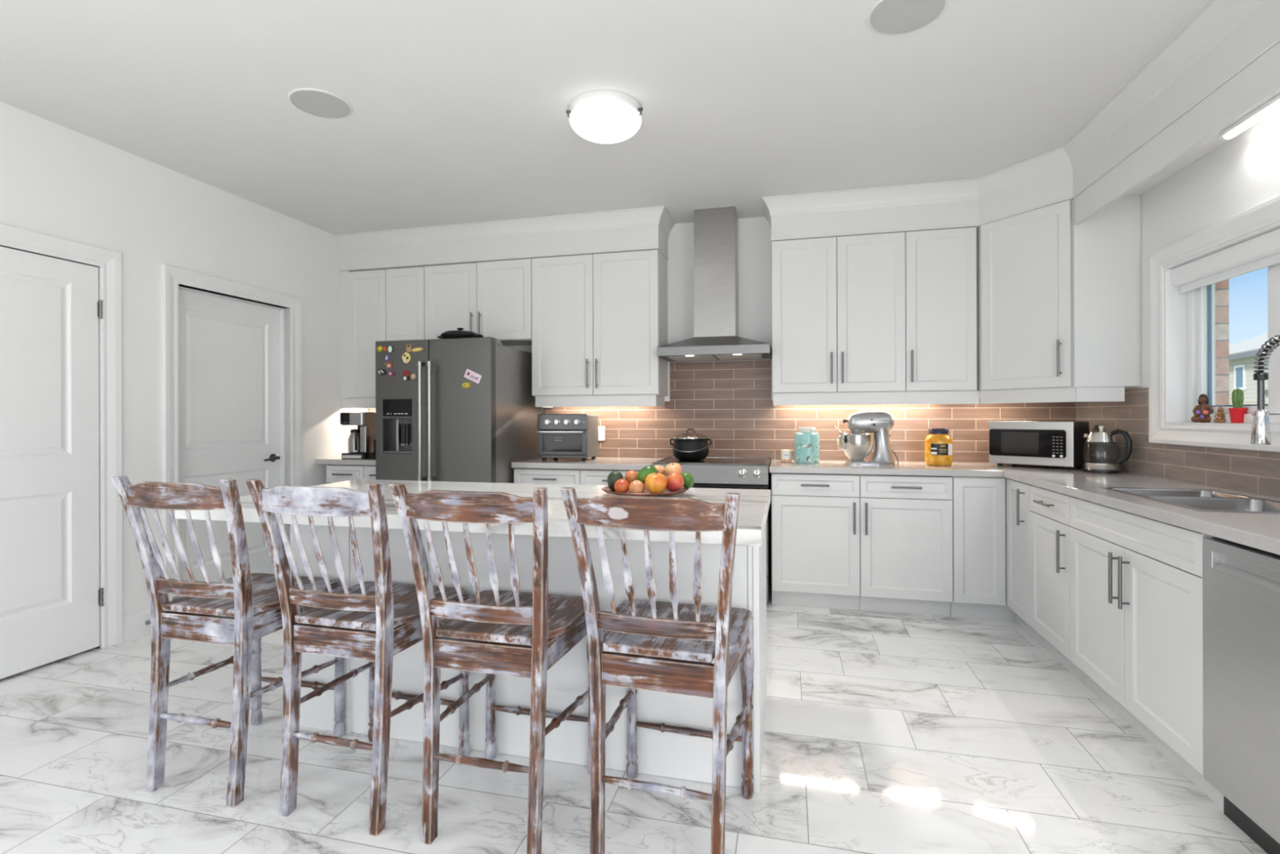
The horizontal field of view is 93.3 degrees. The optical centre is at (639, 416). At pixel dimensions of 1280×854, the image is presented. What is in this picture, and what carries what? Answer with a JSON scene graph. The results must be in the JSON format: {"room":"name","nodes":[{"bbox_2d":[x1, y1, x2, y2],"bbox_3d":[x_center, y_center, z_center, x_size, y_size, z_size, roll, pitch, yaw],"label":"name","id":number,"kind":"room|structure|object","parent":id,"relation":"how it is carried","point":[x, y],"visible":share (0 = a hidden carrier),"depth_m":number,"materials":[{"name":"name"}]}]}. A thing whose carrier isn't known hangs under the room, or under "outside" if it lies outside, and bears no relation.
{"room":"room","nodes":[
{"label":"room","id":0,"kind":"room"},
{"bbox_2d":[0,101,368,648],"bbox_3d":[-3.400,-0.118,1.568,0.130,2.740,7.830,0,0,14],"label":"wall","id":1,"kind":"structure","parent":0,"point":[56,180],"depth_m":3.53,"materials":[{"name":"paint"}]},
{"bbox_2d":[0,222,122,679],"bbox_3d":[-3.070,0.171,2.880,0.157,2.160,1.015,0,0,14],"label":"door","id":2,"kind":"structure","parent":1,"relation":"in","point":[56,495],"depth_m":3.07,"materials":[{"name":"paint"}]},
{"bbox_2d":[122,608,151,641],"bbox_3d":[-3.400,1.186,1.245,0.016,0.132,7.200,0,0,14],"label":"baseboard","id":3,"kind":"structure","parent":1,"relation":"attached to","point":[134,625],"depth_m":3.43,"materials":[{"name":"paint"}]},
{"bbox_2d":[145,620,151,624],"bbox_3d":[-2.809,1.188,3.478,0.070,0.025,0.025,0,0,14],"label":"door stop","id":4,"kind":"object","parent":1,"relation":"attached to","point":[147,622],"visible":0.47,"depth_m":3.48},
{"bbox_2d":[161,263,302,601],"bbox_3d":[-2.768,0.173,4.111,0.157,2.155,1.050,0,0,14],"label":"door","id":5,"kind":"structure","parent":1,"relation":"in","point":[223,370],"depth_m":4.08,"materials":[{"name":"paint"}]},
{"bbox_2d":[0,0,1212,234],"bbox_3d":[-0.651,-1.546,0.894,6.040,0.100,8.130,0,0,14],"label":"ceiling","id":6,"kind":"structure","parent":0,"point":[459,115],"depth_m":2.76,"materials":[{"name":"paint"}]},
{"bbox_2d":[287,88,352,118],"bbox_3d":[-1.523,-1.490,2.884,0.276,0.006,0.276,0,0,14],"label":"ceiling speaker","id":7,"kind":"object","parent":6,"relation":"attached to","point":[316,102],"visible":1,"depth_m":2.87,"materials":[{"name":"paint"}]},
{"bbox_2d":[565,90,643,143],"bbox_3d":[-0.168,-1.430,2.950,0.351,0.134,0.351,0,0,-42],"label":"ceiling light","id":8,"kind":"object","parent":6,"relation":"attached to","point":[601,117],"visible":1,"depth_m":2.84,"materials":[{"name":"glass"}]},
{"bbox_2d":[866,0,948,35],"bbox_3d":[0.987,-1.498,2.233,0.276,0.006,0.276,0,0,14],"label":"ceiling speaker","id":9,"kind":"object","parent":6,"relation":"attached to","point":[888,17],"visible":1,"depth_m":2.25,"materials":[{"name":"paint"}]},
{"bbox_2d":[0,582,1267,853],"bbox_3d":[-0.642,1.294,0.894,6.040,0.100,8.130,0,0,14],"label":"floor","id":10,"kind":"structure","parent":0,"point":[885,732],"depth_m":2.10,"materials":[{"name":"stone"}]},
{"bbox_2d":[110,475,345,807],"bbox_3d":[-1.425,0.720,2.162,0.472,1.052,0.544,0,0,14],"label":"counter stool","id":11,"kind":"object","parent":10,"relation":"on","point":[198,611],"visible":0.87,"depth_m":1.99,"materials":[{"name":"brown wood"}]},
{"bbox_2d":[325,464,365,483],"bbox_3d":[-2.232,0.812,4.974,0.343,0.874,0.634,0,0,14],"label":"base cabinet","id":12,"kind":"object","parent":10,"relation":"on","point":[335,473],"visible":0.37,"depth_m":4.71,"materials":[{"name":"paint"}]},
{"bbox_2d":[315,457,375,465],"bbox_3d":[-2.116,0.353,4.954,0.751,0.040,0.622,0,0,14],"label":"countertop","id":13,"kind":"structure","parent":12,"relation":"on","point":[334,460],"depth_m":4.69,"materials":[{"name":"beige stone"}]},
{"bbox_2d":[340,412,375,458],"bbox_3d":[-2.244,0.150,4.856,0.206,0.368,0.241,0,0,10],"label":"coffee maker","id":14,"kind":"object","parent":13,"relation":"on","point":[361,440],"visible":0.85,"depth_m":4.76,"materials":[{"name":"silver plastic"}]},
{"bbox_2d":[373,435,375,458],"bbox_3d":[-2.078,0.240,4.822,0.088,0.187,0.088,0,0,14],"label":"travel mug","id":15,"kind":"object","parent":13,"relation":"on","point":[374,435],"visible":0.19,"depth_m":4.79,"materials":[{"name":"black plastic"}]},
{"bbox_2d":[244,479,470,835],"bbox_3d":[-0.903,0.719,2.033,0.472,1.052,0.544,0,0,15],"label":"counter stool","id":16,"kind":"object","parent":10,"relation":"on","point":[358,621],"visible":0.92,"depth_m":1.86,"materials":[{"name":"wood"}]},
{"bbox_2d":[364,465,375,479],"bbox_3d":[-1.906,0.811,4.895,0.323,0.874,0.634,0,0,14],"label":"base cabinet","id":17,"kind":"object","parent":10,"relation":"on","point":[369,470],"visible":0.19,"depth_m":4.65,"materials":[{"name":"paint"}]},
{"bbox_2d":[375,337,541,483],"bbox_3d":[-1.346,0.354,4.572,0.900,1.784,0.949,0,0,14],"label":"refrigerator","id":18,"kind":"object","parent":10,"relation":"on","point":[429,426],"visible":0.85,"depth_m":4.20,"materials":[{"name":"metal"}]},
{"bbox_2d":[376,345,382,352],"bbox_3d":[-1.843,-0.479,4.276,0.052,0.053,0.008,0,0,14],"label":"magnet","id":19,"kind":"object","parent":18,"relation":"attached to","point":[380,348],"visible":1,"depth_m":4.27},
{"bbox_2d":[377,368,386,375],"bbox_3d":[-1.827,-0.315,4.270,0.077,0.048,0.012,0,0,14],"label":"magnet","id":20,"kind":"object","parent":18,"relation":"attached to","point":[380,371],"visible":1,"depth_m":4.27},
{"bbox_2d":[385,353,390,359],"bbox_3d":[-1.782,-0.419,4.261,0.042,0.046,0.008,0,0,14],"label":"magnet","id":21,"kind":"object","parent":18,"relation":"attached to","point":[388,355],"visible":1,"depth_m":4.26},
{"bbox_2d":[384,362,392,368],"bbox_3d":[-1.772,-0.362,4.256,0.052,0.042,0.012,0,0,14],"label":"magnet","id":22,"kind":"object","parent":18,"relation":"attached to","point":[388,364],"visible":1,"depth_m":4.25},
{"bbox_2d":[387,345,394,353],"bbox_3d":[-1.754,-0.474,4.254,0.044,0.056,0.008,0,0,14],"label":"magnet","id":23,"kind":"object","parent":18,"relation":"attached to","point":[390,348],"visible":1,"depth_m":4.25},
{"bbox_2d":[387,370,395,377],"bbox_3d":[-1.750,-0.300,4.253,0.059,0.041,0.008,0,0,14],"label":"magnet","id":24,"kind":"object","parent":18,"relation":"attached to","point":[392,373],"visible":1,"depth_m":4.25},
{"bbox_2d":[401,369,410,380],"bbox_3d":[-1.637,-0.289,4.223,0.068,0.073,0.012,0,0,14],"label":"magnet","id":25,"kind":"object","parent":18,"relation":"attached to","point":[406,372],"visible":1,"depth_m":4.22},
{"bbox_2d":[402,352,410,363],"bbox_3d":[-1.637,-0.411,4.221,0.067,0.077,0.017,0,0,14],"label":"magnet","id":26,"kind":"object","parent":18,"relation":"attached to","point":[406,357],"visible":1,"depth_m":4.22},
{"bbox_2d":[406,344,411,351],"bbox_3d":[-1.617,-0.477,4.220,0.036,0.050,0.008,0,0,14],"label":"magnet","id":27,"kind":"object","parent":18,"relation":"attached to","point":[408,346],"visible":1,"depth_m":4.22},
{"bbox_2d":[410,373,416,379],"bbox_3d":[-1.581,-0.279,4.212,0.042,0.042,0.008,0,0,14],"label":"magnet","id":28,"kind":"object","parent":18,"relation":"attached to","point":[413,376],"visible":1,"depth_m":4.21},
{"bbox_2d":[411,346,423,351],"bbox_3d":[-1.551,-0.465,4.204,0.094,0.032,0.008,0,0,14],"label":"magnet","id":29,"kind":"object","parent":18,"relation":"attached to","point":[419,348],"visible":1,"depth_m":4.20},
{"bbox_2d":[437,328,483,338],"bbox_3d":[-1.278,-0.584,4.298,0.272,0.090,0.291,0,0,-34],"label":"pan","id":30,"kind":"object","parent":18,"relation":"on","point":[449,334],"visible":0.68,"depth_m":4.19,"materials":[{"name":"metal"}]},
{"bbox_2d":[462,382,471,388],"bbox_3d":[-1.182,-0.213,4.113,0.071,0.042,0.010,0,0,14],"label":"magnet","id":31,"kind":"object","parent":18,"relation":"attached to","point":[466,384],"visible":1,"depth_m":4.11},
{"bbox_2d":[463,368,481,383],"bbox_3d":[-1.136,-0.274,4.103,0.135,0.104,0.008,0,0,14],"label":"magnet","id":32,"kind":"object","parent":18,"relation":"attached to","point":[469,375],"visible":1,"depth_m":4.10},
{"bbox_2d":[174,479,770,791],"bbox_3d":[-0.573,0.786,2.466,2.140,0.915,0.982,0,0,14],"label":"kitchen island","id":33,"kind":"object","parent":10,"relation":"on","point":[665,753],"visible":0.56,"depth_m":2.17,"materials":[{"name":"paint"}]},
{"bbox_2d":[601,484,688,497],"bbox_3d":[0.021,0.311,2.502,0.360,0.030,0.360,0,0,14],"label":"fruit plate","id":34,"kind":"object","parent":33,"relation":"on","point":[665,493],"visible":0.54,"depth_m":2.38,"materials":[{"name":"brown wood"}]},
{"bbox_2d":[607,471,623,490],"bbox_3d":[-0.102,0.269,2.516,0.068,0.084,0.068,0,0,-44],"label":"avocado","id":35,"kind":"object","parent":34,"relation":"on","point":[613,476],"visible":0.74,"depth_m":2.49,"materials":[{"name":"green food"}]},
{"bbox_2d":[613,478,629,493],"bbox_3d":[-0.075,0.283,2.442,0.064,0.063,0.063,0,0,-19],"label":"peach","id":36,"kind":"object","parent":34,"relation":"on","point":[621,485],"visible":0.94,"depth_m":2.42,"materials":[{"name":"food"}]},
{"bbox_2d":[624,470,638,484],"bbox_3d":[-0.032,0.260,2.557,0.067,0.067,0.068,0,0,-11],"label":"nectarine","id":37,"kind":"object","parent":34,"relation":"on","point":[630,476],"visible":0.61,"depth_m":2.53,"materials":[{"name":"orange food"}]},
{"bbox_2d":[628,480,644,493],"bbox_3d":[-0.013,0.286,2.417,0.063,0.063,0.063,0,0,13],"label":"peach","id":38,"kind":"object","parent":34,"relation":"on","point":[636,486],"visible":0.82,"depth_m":2.39,"materials":[{"name":"orange food"}]},
{"bbox_2d":[637,465,657,484],"bbox_3d":[0.032,0.240,2.489,0.087,0.077,0.072,0,0,2],"label":"mango","id":39,"kind":"object","parent":34,"relation":"on","point":[645,471],"visible":0.52,"depth_m":2.46,"materials":[{"name":"green food"}]},
{"bbox_2d":[644,470,666,493],"bbox_3d":[0.064,0.260,2.393,0.087,0.094,0.087,0,0,-44],"label":"apple","id":40,"kind":"object","parent":34,"relation":"on","point":[655,482],"visible":0.94,"depth_m":2.36,"materials":[{"name":"orange food"}]},
{"bbox_2d":[653,464,666,475],"bbox_3d":[0.083,0.238,2.580,0.063,0.061,0.063,0,0,-6],"label":"apple","id":41,"kind":"object","parent":34,"relation":"on","point":[660,468],"visible":0.45,"depth_m":2.56,"materials":[{"name":"food"}]},
{"bbox_2d":[664,461,682,476],"bbox_3d":[0.141,0.227,2.537,0.074,0.079,0.073,0,0,-1],"label":"apple","id":42,"kind":"object","parent":34,"relation":"on","point":[671,468],"visible":0.61,"depth_m":2.51,"materials":[{"name":"food"}]},
{"bbox_2d":[666,472,684,491],"bbox_3d":[0.138,0.265,2.437,0.072,0.078,0.087,0,0,-33],"label":"mango","id":43,"kind":"object","parent":34,"relation":"on","point":[675,481],"visible":0.91,"depth_m":2.41,"materials":[{"name":"red food"}]},
{"bbox_2d":[680,471,693,488],"bbox_3d":[0.195,0.266,2.515,0.059,0.068,0.056,0,0,-33],"label":"mango","id":44,"kind":"object","parent":34,"relation":"on","point":[688,477],"visible":0.83,"depth_m":2.49,"materials":[{"name":"green food"}]},
{"bbox_2d":[388,483,590,853],"bbox_3d":[-0.416,0.717,1.911,0.472,1.052,0.544,0,0,14],"label":"counter stool","id":45,"kind":"object","parent":10,"relation":"on","point":[504,623],"visible":0.88,"depth_m":1.74,"materials":[{"name":"brown wood"}]},
{"bbox_2d":[514,467,581,484],"bbox_3d":[-0.599,0.807,4.575,0.504,0.874,0.634,0,0,14],"label":"base cabinet","id":46,"kind":"object","parent":10,"relation":"on","point":[522,475],"visible":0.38,"depth_m":4.30,"materials":[{"name":"paint"}]},
{"bbox_2d":[511,457,663,470],"bbox_3d":[-0.350,0.348,4.522,1.032,0.040,0.622,0,0,14],"label":"countertop","id":47,"kind":"structure","parent":46,"relation":"on","point":[598,463],"depth_m":4.30,"materials":[{"name":"beige stone"}]},
{"bbox_2d":[537,413,598,461],"bbox_3d":[-0.547,0.155,4.591,0.390,0.348,0.348,0,0,13],"label":"toaster oven","id":48,"kind":"object","parent":47,"relation":"on","point":[559,435],"visible":1,"depth_m":4.46,"materials":[{"name":"metal"}]},
{"bbox_2d":[537,454,587,457],"bbox_3d":[-0.574,0.295,4.468,0.382,0.022,0.020,0,0,13],"label":"tray","id":49,"kind":"object","parent":48,"relation":"on","point":[539,455],"depth_m":4.46,"materials":[{"name":"black metal"}]},
{"bbox_2d":[580,469,639,485],"bbox_3d":[-0.101,0.805,4.453,0.518,0.874,0.634,0,0,14],"label":"base cabinet","id":50,"kind":"object","parent":10,"relation":"on","point":[588,477],"visible":0.16,"depth_m":4.22,"materials":[{"name":"paint"}]},
{"bbox_2d":[560,487,754,853],"bbox_3d":[0.090,0.716,1.789,0.472,1.052,0.545,0,0,16],"label":"counter stool","id":51,"kind":"object","parent":10,"relation":"on","point":[679,636],"visible":1,"depth_m":1.62,"materials":[{"name":"brown wood"}]},
{"bbox_2d":[652,456,770,601],"bbox_3d":[0.524,0.774,4.270,0.770,0.932,0.711,0,0,14],"label":"range","id":52,"kind":"object","parent":10,"relation":"on","point":[731,473],"visible":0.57,"depth_m":3.98,"materials":[{"name":"silver metal"}]},
{"bbox_2d":[668,428,711,461],"bbox_3d":[0.359,0.199,4.293,0.305,0.225,0.271,0,0,14],"label":"stock pot","id":53,"kind":"object","parent":52,"relation":"on","point":[684,448],"visible":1,"depth_m":4.20,"materials":[{"name":"metal"}]},
{"bbox_2d":[658,457,767,463],"bbox_3d":[0.532,0.319,4.310,0.725,0.016,0.548,0,0,14],"label":"glass cooktop","id":54,"kind":"object","parent":52,"relation":"in","point":[708,460],"depth_m":4.26,"materials":[{"name":"black glass"}]},
{"bbox_2d":[771,472,859,609],"bbox_3d":[1.187,0.801,4.138,0.544,0.874,0.634,0,0,14],"label":"base cabinet","id":55,"kind":"object","parent":10,"relation":"on","point":[815,517],"visible":0.99,"depth_m":3.88,"materials":[{"name":"paint"}]},
{"bbox_2d":[858,474,952,616],"bbox_3d":[1.712,0.800,4.009,0.532,0.874,0.634,0,0,14],"label":"base cabinet","id":56,"kind":"object","parent":10,"relation":"on","point":[906,521],"visible":0.98,"depth_m":3.74,"materials":[{"name":"paint"}]},
{"bbox_2d":[950,475,1043,646],"bbox_3d":[2.364,0.798,3.686,0.884,0.874,0.954,0,0,14],"label":"base cabinet","id":57,"kind":"object","parent":10,"relation":"on","point":[991,522],"visible":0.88,"depth_m":3.63,"materials":[{"name":"paint"}]},
{"bbox_2d":[768,459,1279,555],"bbox_3d":[1.542,0.342,2.613,1.988,0.040,3.430,0,0,14],"label":"countertop","id":58,"kind":"structure","parent":57,"relation":"on","point":[1260,531],"depth_m":2.78,"materials":[{"name":"beige stone"}]},
{"bbox_2d":[780,448,791,462],"bbox_3d":[1.035,0.279,4.276,0.074,0.089,0.076,0,0,14],"label":"candle","id":59,"kind":"object","parent":58,"relation":"on","point":[785,455],"visible":1,"depth_m":4.25,"materials":[{"name":"wax"}]},
{"bbox_2d":[794,426,819,463],"bbox_3d":[1.168,0.199,4.229,0.170,0.250,0.170,0,0,14],"label":"canister","id":60,"kind":"object","parent":58,"relation":"on","point":[806,441],"visible":1,"depth_m":4.16,"materials":[{"name":"teal ceramic"}]},
{"bbox_2d":[835,410,898,465],"bbox_3d":[1.526,0.143,4.067,0.423,0.359,0.226,0,0,8],"label":"stand mixer","id":61,"kind":"object","parent":58,"relation":"on","point":[856,446],"visible":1,"depth_m":4.01,"materials":[{"name":"silver metal"}]},
{"bbox_2d":[835,433,874,461],"bbox_3d":[1.453,0.209,4.079,0.250,0.180,0.226,0,0,14],"label":"bowl","id":62,"kind":"object","parent":61,"relation":"on","point":[856,446],"depth_m":4.00,"materials":[{"name":"metal"}]},
{"bbox_2d":[924,427,952,466],"bbox_3d":[1.968,0.200,3.981,0.168,0.243,0.169,0,0,14],"label":"pickle jar","id":63,"kind":"object","parent":58,"relation":"on","point":[938,444],"visible":1,"depth_m":3.92,"materials":[{"name":"yellow glass"}]},
{"bbox_2d":[988,421,1089,469],"bbox_3d":[2.538,0.174,3.848,0.336,0.290,0.463,0,0,-39],"label":"microwave","id":64,"kind":"object","parent":58,"relation":"on","point":[1049,443],"visible":0.99,"depth_m":3.71,"materials":[{"name":"silver plastic"}]},
{"bbox_2d":[1082,426,1132,473],"bbox_3d":[2.653,0.186,3.433,0.223,0.265,0.174,0,0,38],"label":"electric kettle","id":65,"kind":"object","parent":58,"relation":"on","point":[1095,467],"visible":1,"depth_m":3.38,"materials":[{"name":"black plastic"}]},
{"bbox_2d":[1099,487,1279,513],"bbox_3d":[2.189,0.422,2.329,0.426,0.210,0.693,0,0,14],"label":"sink","id":66,"kind":"object","parent":58,"relation":"in","point":[1200,500],"visible":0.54,"depth_m":2.36,"materials":[{"name":"metal"}]},
{"bbox_2d":[1250,334,1279,444],"bbox_3d":[2.296,0.010,2.102,0.234,0.619,0.120,0,0,14],"label":"faucet","id":67,"kind":"object","parent":58,"relation":"on","point":[1260,432],"visible":1,"depth_m":2.15,"materials":[{"name":"silver metal"}]},
{"bbox_2d":[1029,484,1085,684],"bbox_3d":[2.319,0.798,2.960,0.636,0.874,0.474,0,0,14],"label":"base cabinet","id":68,"kind":"object","parent":10,"relation":"on","point":[1050,513],"visible":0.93,"depth_m":3.01,"materials":[{"name":"paint"}]},
{"bbox_2d":[1070,496,1223,809],"bbox_3d":[2.153,0.798,2.280,0.636,0.874,0.920,0,0,14],"label":"base cabinet","id":69,"kind":"object","parent":10,"relation":"on","point":[1135,580],"visible":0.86,"depth_m":2.23,"materials":[{"name":"paint"}]},
{"bbox_2d":[1201,533,1279,853],"bbox_3d":[1.974,0.799,1.534,0.579,0.874,0.606,0,0,14],"label":"dishwasher","id":70,"kind":"object","parent":10,"relation":"on","point":[1241,583],"visible":1,"depth_m":1.73,"materials":[{"name":"silver metal"}]},
{"bbox_2d":[368,216,1075,582],"bbox_3d":[0.249,-0.129,4.762,5.940,2.740,0.130,0,0,14],"label":"wall","id":71,"kind":"structure","parent":0,"point":[730,403],"depth_m":4.56,"materials":[{"name":"tile"}]},
{"bbox_2d":[339,268,387,408],"bbox_3d":[-2.235,-0.636,5.127,0.443,1.136,0.358,0,0,14],"label":"upper cabinet","id":72,"kind":"object","parent":71,"relation":"attached to","point":[362,293],"visible":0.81,"depth_m":4.97,"materials":[{"name":"paint"}]},
{"bbox_2d":[368,408,375,412],"bbox_3d":[-2.042,0.131,5.261,0.749,0.405,0.010,0,0,14],"label":"tile backsplash","id":73,"kind":"structure","parent":71,"relation":"attached to","point":[370,410],"depth_m":5.34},
{"bbox_2d":[386,266,424,341],"bbox_3d":[-1.849,-0.895,5.032,0.349,0.622,0.358,0,0,14],"label":"upper cabinet","id":74,"kind":"object","parent":71,"relation":"attached to","point":[405,286],"visible":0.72,"depth_m":4.87,"materials":[{"name":"paint"}]},
{"bbox_2d":[424,258,532,346],"bbox_3d":[-1.236,-0.897,4.863,0.917,0.622,0.394,0,0,14],"label":"upper cabinet","id":75,"kind":"object","parent":71,"relation":"attached to","point":[487,299],"visible":0.7,"depth_m":4.70,"materials":[{"name":"paint"}]},
{"bbox_2d":[333,205,675,271],"bbox_3d":[-1.117,-1.352,4.824,2.762,0.285,0.414,0,0,14],"label":"trim","id":76,"kind":"structure","parent":71,"relation":"attached to","point":[643,228],"depth_m":4.63,"materials":[{"name":"paint"}]},
{"bbox_2d":[531,249,667,407],"bbox_3d":[-0.309,-0.642,4.637,0.984,1.136,0.394,0,0,14],"label":"upper cabinet","id":77,"kind":"object","parent":71,"relation":"attached to","point":[599,322],"visible":1,"depth_m":4.49,"materials":[{"name":"paint"}]},
{"bbox_2d":[598,426,604,440],"bbox_3d":[-0.316,0.135,4.828,0.072,0.116,0.010,0,0,14],"label":"wall outlet","id":78,"kind":"object","parent":71,"relation":"attached to","point":[601,428],"visible":0.63,"depth_m":4.82,"materials":[{"name":"white plastic"}]},
{"bbox_2d":[598,429,602,437],"bbox_3d":[-0.317,0.135,4.824,0.034,0.068,0.002,0,0,14],"label":"socket","id":79,"kind":"object","parent":78,"relation":"attached to","point":[600,431],"depth_m":4.82,"materials":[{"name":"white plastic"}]},
{"bbox_2d":[656,206,771,362],"bbox_3d":[0.548,-0.961,4.368,0.774,1.075,0.488,0,0,14],"label":"range hood","id":80,"kind":"object","parent":71,"relation":"attached to","point":[716,337],"visible":1,"depth_m":4.33,"materials":[{"name":"silver metal"}]},
{"bbox_2d":[543,360,1075,462],"bbox_3d":[1.067,-0.049,4.500,3.824,0.745,0.010,0,0,14],"label":"tile backsplash","id":81,"kind":"structure","parent":71,"relation":"attached to","point":[730,403],"depth_m":4.54,"materials":[{"name":"brown tile"}]},
{"bbox_2d":[771,231,905,405],"bbox_3d":[1.367,-0.647,4.226,0.859,1.136,0.394,0,0,14],"label":"upper cabinet","id":82,"kind":"object","parent":71,"relation":"attached to","point":[838,303],"visible":1,"depth_m":4.07,"materials":[{"name":"paint"}]},
{"bbox_2d":[905,226,978,404],"bbox_3d":[1.998,-0.649,4.072,0.438,1.136,0.394,0,0,14],"label":"upper cabinet","id":83,"kind":"object","parent":71,"relation":"attached to","point":[942,295],"visible":0.98,"depth_m":3.92,"materials":[{"name":"paint"}]},
{"bbox_2d":[1075,108,1279,497],"bbox_3d":[2.120,-0.314,0.217,0.278,3.700,7.830,0,0,14],"label":"wall","id":84,"kind":"structure","parent":0,"point":[1241,174],"depth_m":2.92,"materials":[{"name":"paint"}]},
{"bbox_2d":[762,0,1279,251],"bbox_3d":[1.884,-1.361,2.485,1.432,0.285,4.385,0,0,-11],"label":"trim","id":85,"kind":"structure","parent":84,"relation":"attached to","point":[1226,37],"depth_m":3.30,"materials":[{"name":"paint"}]},
{"bbox_2d":[977,194,1141,404],"bbox_3d":[2.500,-0.651,3.757,0.681,1.136,0.768,0,0,14],"label":"upper cabinet","id":86,"kind":"object","parent":84,"relation":"attached to","point":[1060,300],"visible":0.98,"depth_m":3.43,"materials":[{"name":"paint"}]},
{"bbox_2d":[1074,41,1279,225],"bbox_3d":[2.194,-1.216,1.755,0.324,0.298,3.254,0,0,14],"label":"trim","id":87,"kind":"structure","parent":84,"relation":"attached to","point":[1195,134],"depth_m":2.49,"materials":[{"name":"paint"}]},
{"bbox_2d":[1075,387,1279,497],"bbox_3d":[2.563,0.083,2.584,0.010,0.473,2.999,0,0,14],"label":"tile backsplash","id":88,"kind":"structure","parent":84,"relation":"attached to","point":[1254,472],"depth_m":3.07,"materials":[{"name":"brown tile"}]},
{"bbox_2d":[1148,195,1279,452],"bbox_3d":[2.598,-0.361,2.332,0.229,1.001,1.734,0,0,14],"label":"window","id":89,"kind":"structure","parent":84,"relation":"in","point":[1182,333],"depth_m":2.98,"materials":[{"name":"paint"}]},
{"bbox_2d":[1191,394,1213,422],"bbox_3d":[2.728,-0.040,2.927,0.066,0.140,0.083,0,0,-33],"label":"figurine","id":90,"kind":"object","parent":89,"relation":"on","point":[1202,415],"visible":0.98,"depth_m":2.92,"materials":[{"name":"ceramic"}]},
{"bbox_2d":[1213,406,1226,422],"bbox_3d":[2.701,-0.008,2.812,0.036,0.076,0.046,0,0,-33],"label":"figurine","id":91,"kind":"object","parent":89,"relation":"on","point":[1220,415],"visible":0.98,"depth_m":2.81,"materials":[{"name":"beige ceramic"}]},
{"bbox_2d":[1172,227,1279,293],"bbox_3d":[2.558,-0.686,2.342,0.060,0.128,1.494,0,0,14],"label":"roller blind","id":92,"kind":"object","parent":89,"relation":"attached to","point":[1261,251],"visible":1,"depth_m":2.68,"materials":[{"name":"fabric"}]},
{"bbox_2d":[1228,388,1247,422],"bbox_3d":[2.676,-0.048,2.703,0.062,0.156,0.062,0,0,14],"label":"potted cactus","id":93,"kind":"object","parent":89,"relation":"on","point":[1237,414],"visible":0.98,"depth_m":2.69,"materials":[{"name":"ceramic"}]},
{"bbox_2d":[1218,93,1279,139],"bbox_3d":[2.213,-1.190,1.424,0.044,0.038,2.380,0,0,14],"label":"light fixture","id":94,"kind":"object","parent":84,"relation":"attached to","point":[1273,105],"visible":1,"depth_m":2.41,"materials":[{"name":"white plastic"}]},
{"bbox_2d":[1228,408,1247,422],"bbox_3d":[2.676,-0.004,2.703,0.062,0.068,0.062,0,0,14],"label":"pot","id":95,"kind":"object","parent":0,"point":[1236,415],"depth_m":2.69,"materials":[{"name":"red ceramic"}]},
{"label":"outside","id":96,"kind":"structure","parent":0,"visible":0},
{"bbox_3d":[36.213,4.383,16.880,57.700,0.100,110.000,0,0,14],"label":"ground","id":97,"kind":"structure","parent":96,"visible":0},
{"bbox_2d":[1229,333,1267,404],"bbox_3d":[29.867,-0.223,20.753,9.920,9.150,28.800,0,0,24],"label":"neighbor house","id":98,"kind":"structure","parent":97,"relation":"on","point":[1242,354],"depth_m":28.14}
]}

